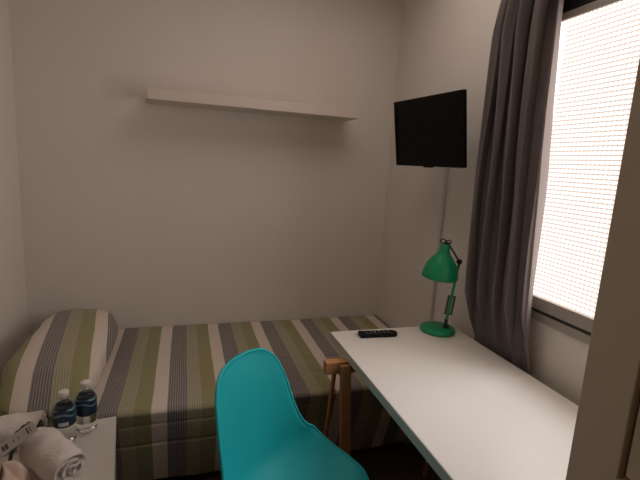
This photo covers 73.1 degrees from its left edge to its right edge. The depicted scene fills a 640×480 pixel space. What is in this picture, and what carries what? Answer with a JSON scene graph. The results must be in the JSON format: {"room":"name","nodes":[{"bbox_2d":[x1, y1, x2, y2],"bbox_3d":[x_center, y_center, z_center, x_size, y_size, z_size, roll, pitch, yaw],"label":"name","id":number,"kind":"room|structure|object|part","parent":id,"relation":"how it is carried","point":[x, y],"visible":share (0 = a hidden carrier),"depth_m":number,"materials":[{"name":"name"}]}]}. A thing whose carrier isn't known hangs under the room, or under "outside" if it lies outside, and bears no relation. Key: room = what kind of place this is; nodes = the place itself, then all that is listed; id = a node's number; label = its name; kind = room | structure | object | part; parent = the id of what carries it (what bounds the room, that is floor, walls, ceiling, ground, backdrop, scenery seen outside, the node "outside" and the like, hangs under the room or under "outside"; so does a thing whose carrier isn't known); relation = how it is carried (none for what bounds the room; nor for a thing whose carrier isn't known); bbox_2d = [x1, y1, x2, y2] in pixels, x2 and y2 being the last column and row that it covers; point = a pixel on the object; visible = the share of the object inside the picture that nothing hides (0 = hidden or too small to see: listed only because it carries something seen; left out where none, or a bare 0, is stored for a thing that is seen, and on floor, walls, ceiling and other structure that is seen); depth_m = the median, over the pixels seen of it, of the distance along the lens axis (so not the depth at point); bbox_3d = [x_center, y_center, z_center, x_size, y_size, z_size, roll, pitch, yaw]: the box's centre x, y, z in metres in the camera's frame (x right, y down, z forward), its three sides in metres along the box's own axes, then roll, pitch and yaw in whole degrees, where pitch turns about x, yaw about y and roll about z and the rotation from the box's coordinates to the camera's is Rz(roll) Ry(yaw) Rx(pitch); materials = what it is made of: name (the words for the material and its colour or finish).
{"room":"hotel room","nodes":[
{"label":"hotel room","id":0,"kind":"room"},
{"bbox_2d":[0,0,28,385],"bbox_3d":[-1.017,0.054,0.335,0.140,2.550,3.907,0,10,-17],"label":"wall","id":1,"kind":"structure","parent":0,"point":[14,332],"depth_m":2.06,"materials":[{"name":"paint"}]},
{"bbox_2d":[9,0,402,336],"bbox_3d":[-0.566,-0.308,2.562,2.331,2.550,0.140,0,10,-17],"label":"wall","id":2,"kind":"structure","parent":0,"point":[136,210],"depth_m":2.43,"materials":[{"name":"paint"}]},
{"bbox_2d":[147,88,358,121],"bbox_3d":[-0.341,-0.726,2.354,1.100,0.050,0.232,0,10,-17],"label":"wall shelf","id":3,"kind":"object","parent":2,"relation":"attached to","point":[155,96],"visible":1,"depth_m":2.26,"materials":[{"name":"white wood"}]},
{"bbox_2d":[155,442,440,479],"bbox_3d":[-0.049,1.362,0.890,2.331,0.100,4.187,0,10,-17],"label":"floor","id":4,"kind":"structure","parent":0,"point":[394,461],"depth_m":2.14,"materials":[{"name":"laminate"}]},
{"bbox_2d":[0,416,115,479],"bbox_3d":[-0.846,0.922,1.214,0.500,0.560,0.460,-1,11,-24],"label":"side table","id":5,"kind":"object","parent":4,"relation":"on","point":[98,446],"visible":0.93,"depth_m":1.29,"materials":[{"name":"white wood"}]},
{"bbox_2d":[0,460,30,479],"bbox_3d":[-0.795,0.609,1.080,0.107,0.105,0.097,-1,11,-22],"label":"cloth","id":6,"kind":"object","parent":5,"relation":"on","point":[9,470],"visible":1,"depth_m":1.09,"materials":[{"name":"beige fabric"}]},
{"bbox_2d":[0,410,47,443],"bbox_3d":[-0.948,0.569,1.271,0.247,0.097,0.096,-2,11,-29],"label":"rolled towel","id":7,"kind":"object","parent":5,"relation":"on","point":[10,423],"visible":0.59,"depth_m":1.27,"materials":[{"name":"beige fabric"}]},
{"bbox_2d":[17,427,86,479],"bbox_3d":[-0.734,0.593,1.182,0.206,0.107,0.104,10,12,32],"label":"rolled towel","id":8,"kind":"object","parent":5,"relation":"on","point":[52,456],"visible":1,"depth_m":1.14,"materials":[{"name":"beige fabric"}]},
{"bbox_2d":[0,421,37,456],"bbox_3d":[-0.809,0.531,1.155,0.087,0.054,0.041,-6,14,-43],"label":"tag","id":9,"kind":"object","parent":8,"relation":"on","point":[30,428],"visible":1,"depth_m":1.16,"materials":[{"name":"grey paper"}]},
{"bbox_2d":[1,427,31,451],"bbox_3d":[-0.810,0.532,1.153,0.022,0.039,0.066,13,14,43],"label":"print","id":10,"kind":"object","parent":9,"relation":"attached to","point":[17,438],"depth_m":1.15,"materials":[{"name":"grey paper"}]},
{"bbox_2d":[8,419,43,460],"bbox_3d":[-0.834,0.576,1.204,0.026,0.120,0.167,4,10,4],"label":"ribbon","id":11,"kind":"object","parent":8,"relation":"attached to","point":[40,423],"visible":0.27,"depth_m":1.20,"materials":[{"name":"black fabric"}]},
{"bbox_2d":[52,389,76,441],"bbox_3d":[-0.779,0.537,1.317,0.063,0.168,0.063,11,13,39],"label":"water bottle","id":12,"kind":"object","parent":5,"relation":"on","point":[64,409],"visible":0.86,"depth_m":1.29,"materials":[{"name":"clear plastic"}]},
{"bbox_2d":[58,422,68,426],"bbox_3d":[-0.768,0.552,1.292,0.028,0.012,0.003,-1,11,-24],"label":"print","id":13,"kind":"object","parent":12,"relation":"attached to","point":[60,424],"depth_m":1.29,"materials":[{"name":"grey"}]},
{"bbox_2d":[75,379,97,432],"bbox_3d":[-0.746,0.529,1.379,0.063,0.168,0.063,-5,13,-38],"label":"water bottle","id":14,"kind":"object","parent":5,"relation":"on","point":[86,397],"visible":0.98,"depth_m":1.36,"materials":[{"name":"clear plastic"}]},
{"bbox_2d":[215,348,368,479],"bbox_3d":[-0.108,0.793,1.304,0.439,0.852,0.483,8,11,26],"label":"shell chair","id":15,"kind":"object","parent":4,"relation":"on","point":[262,433],"visible":1,"depth_m":1.40,"materials":[{"name":"teal plastic"}]},
{"bbox_2d":[323,324,577,479],"bbox_3d":[0.442,0.868,1.435,0.680,0.739,1.200,0,10,-17],"label":"desk","id":16,"kind":"object","parent":4,"relation":"on","point":[470,412],"visible":0.93,"depth_m":1.37,"materials":[{"name":"white wood"}]},
{"bbox_3d":[0.023,0.821,1.803,0.012,0.655,0.128,0,10,-17],"label":"trestle leg","id":17,"kind":"part","parent":16,"relation":"part of","materials":[{"name":"brown wood"}]},
{"bbox_3d":[0.095,0.830,1.641,0.040,0.702,0.146,0,10,-17],"label":"trestle leg","id":18,"kind":"part","parent":16,"relation":"part of","materials":[{"name":"brown wood"}]},
{"bbox_2d":[358,330,396,337],"bbox_3d":[0.248,0.399,1.843,0.169,0.019,0.047,1,10,-14],"label":"remote control","id":19,"kind":"object","parent":16,"relation":"on","point":[369,333],"visible":1,"depth_m":1.83,"materials":[{"name":"black plastic"}]},
{"bbox_3d":[0.533,0.823,1.963,0.012,0.655,0.128,0,10,-17],"label":"trestle leg","id":20,"kind":"part","parent":16,"relation":"part of","materials":[{"name":"brown wood"}]},
{"bbox_2d":[420,239,461,336],"bbox_3d":[0.532,0.200,1.911,0.169,0.421,0.162,6,10,16],"label":"desk lamp","id":21,"kind":"object","parent":16,"relation":"on","point":[441,267],"visible":1,"depth_m":1.87,"materials":[{"name":"green metal"}]},
{"bbox_3d":[0.533,0.091,1.897,0.156,0.159,0.156,6,10,16],"label":"lamp shade","id":22,"kind":"part","parent":21,"relation":"part of","materials":[{"name":"green metal"}]},
{"bbox_3d":[0.543,0.007,1.865,0.037,0.024,0.036,-2,11,-26],"label":"shade knob","id":23,"kind":"part","parent":21,"relation":"part of","materials":[{"name":"black metal"}]},
{"bbox_3d":[0.589,0.232,1.918,0.072,0.275,0.018,-5,13,-41],"label":"arm","id":24,"kind":"part","parent":21,"relation":"part of","materials":[{"name":"green metal"}]},
{"bbox_3d":[0.589,0.055,1.899,0.072,0.090,0.015,2,10,-11],"label":"arm","id":25,"kind":"part","parent":21,"relation":"part of","materials":[{"name":"black metal"}]},
{"bbox_2d":[566,58,639,479],"bbox_3d":[0.839,0.270,0.308,0.687,2.350,0.888,0,10,-17],"label":"wardrobe","id":26,"kind":"object","parent":4,"relation":"on","point":[606,437],"visible":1,"depth_m":0.57,"materials":[{"name":"beige paint"}]},
{"bbox_3d":[0.484,-0.243,0.336,0.014,1.180,0.286,0,10,-17],"label":"panel","id":27,"kind":"part","parent":26,"relation":"part of","materials":[{"name":"beige paint"}]},
{"bbox_2d":[377,0,588,405],"bbox_3d":[1.073,0.063,0.991,0.140,2.550,3.907,0,10,-17],"label":"wall","id":28,"kind":"structure","parent":0,"point":[445,45],"depth_m":2.21,"materials":[{"name":"paint"}]},
{"bbox_2d":[394,89,466,167],"bbox_3d":[0.553,-0.488,1.986,0.262,0.313,0.496,0,10,-17],"label":"television","id":29,"kind":"object","parent":28,"relation":"attached to","point":[431,131],"visible":1,"depth_m":1.91,"materials":[{"name":"black plastic"}]},
{"bbox_2d":[429,167,448,320],"bbox_3d":[0.605,0.095,2.224,0.016,1.060,0.018,0,10,-17],"label":"cable cover","id":30,"kind":"object","parent":28,"relation":"attached to","point":[446,173],"visible":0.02,"depth_m":2.19,"materials":[{"name":"grey plastic"}]},
{"bbox_2d":[531,0,635,344],"bbox_3d":[0.948,-0.290,1.242,0.072,1.295,0.960,0,10,-17],"label":"window","id":31,"kind":"structure","parent":28,"relation":"in","point":[577,323],"depth_m":1.46,"materials":[{"name":"beige metal"}]},
{"bbox_3d":[0.903,0.332,1.348,0.050,0.030,0.960,0,10,-17],"label":"sill","id":32,"kind":"part","parent":31,"relation":"part of","materials":[{"name":"white paint"}]},
{"bbox_3d":[0.887,-1.132,1.220,0.089,0.036,1.196,0,10,-17],"label":"curtain rod","id":33,"kind":"object","parent":28,"relation":"attached to","visible":0},
{"bbox_2d":[465,0,563,374],"bbox_3d":[0.712,-0.024,1.677,0.112,2.325,0.387,0,10,-17],"label":"curtain","id":34,"kind":"object","parent":33,"relation":"hanging from","point":[513,158],"visible":0.8,"depth_m":1.61,"materials":[{"name":"grey fabric"}]},
{"bbox_3d":[-0.447,0.817,2.298,1.910,0.441,0.789,0,10,-17],"label":"bed","id":35,"kind":"object","parent":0,"visible":0},
{"bbox_2d":[46,315,409,479],"bbox_3d":[-0.431,0.789,2.260,1.938,0.414,0.892,0,10,-17],"label":"bedspread","id":36,"kind":"object","parent":35,"relation":"on","point":[158,383],"visible":0.52,"depth_m":1.99,"materials":[{"name":"multicoloured fabric"}]},
{"bbox_2d":[0,309,117,419],"bbox_3d":[-1.132,0.499,1.939,0.355,0.186,0.960,1,10,-16],"label":"pillow","id":37,"kind":"object","parent":36,"relation":"on","point":[70,347],"visible":0.86,"depth_m":1.70,"materials":[{"name":"multicoloured fabric"}]}
]}

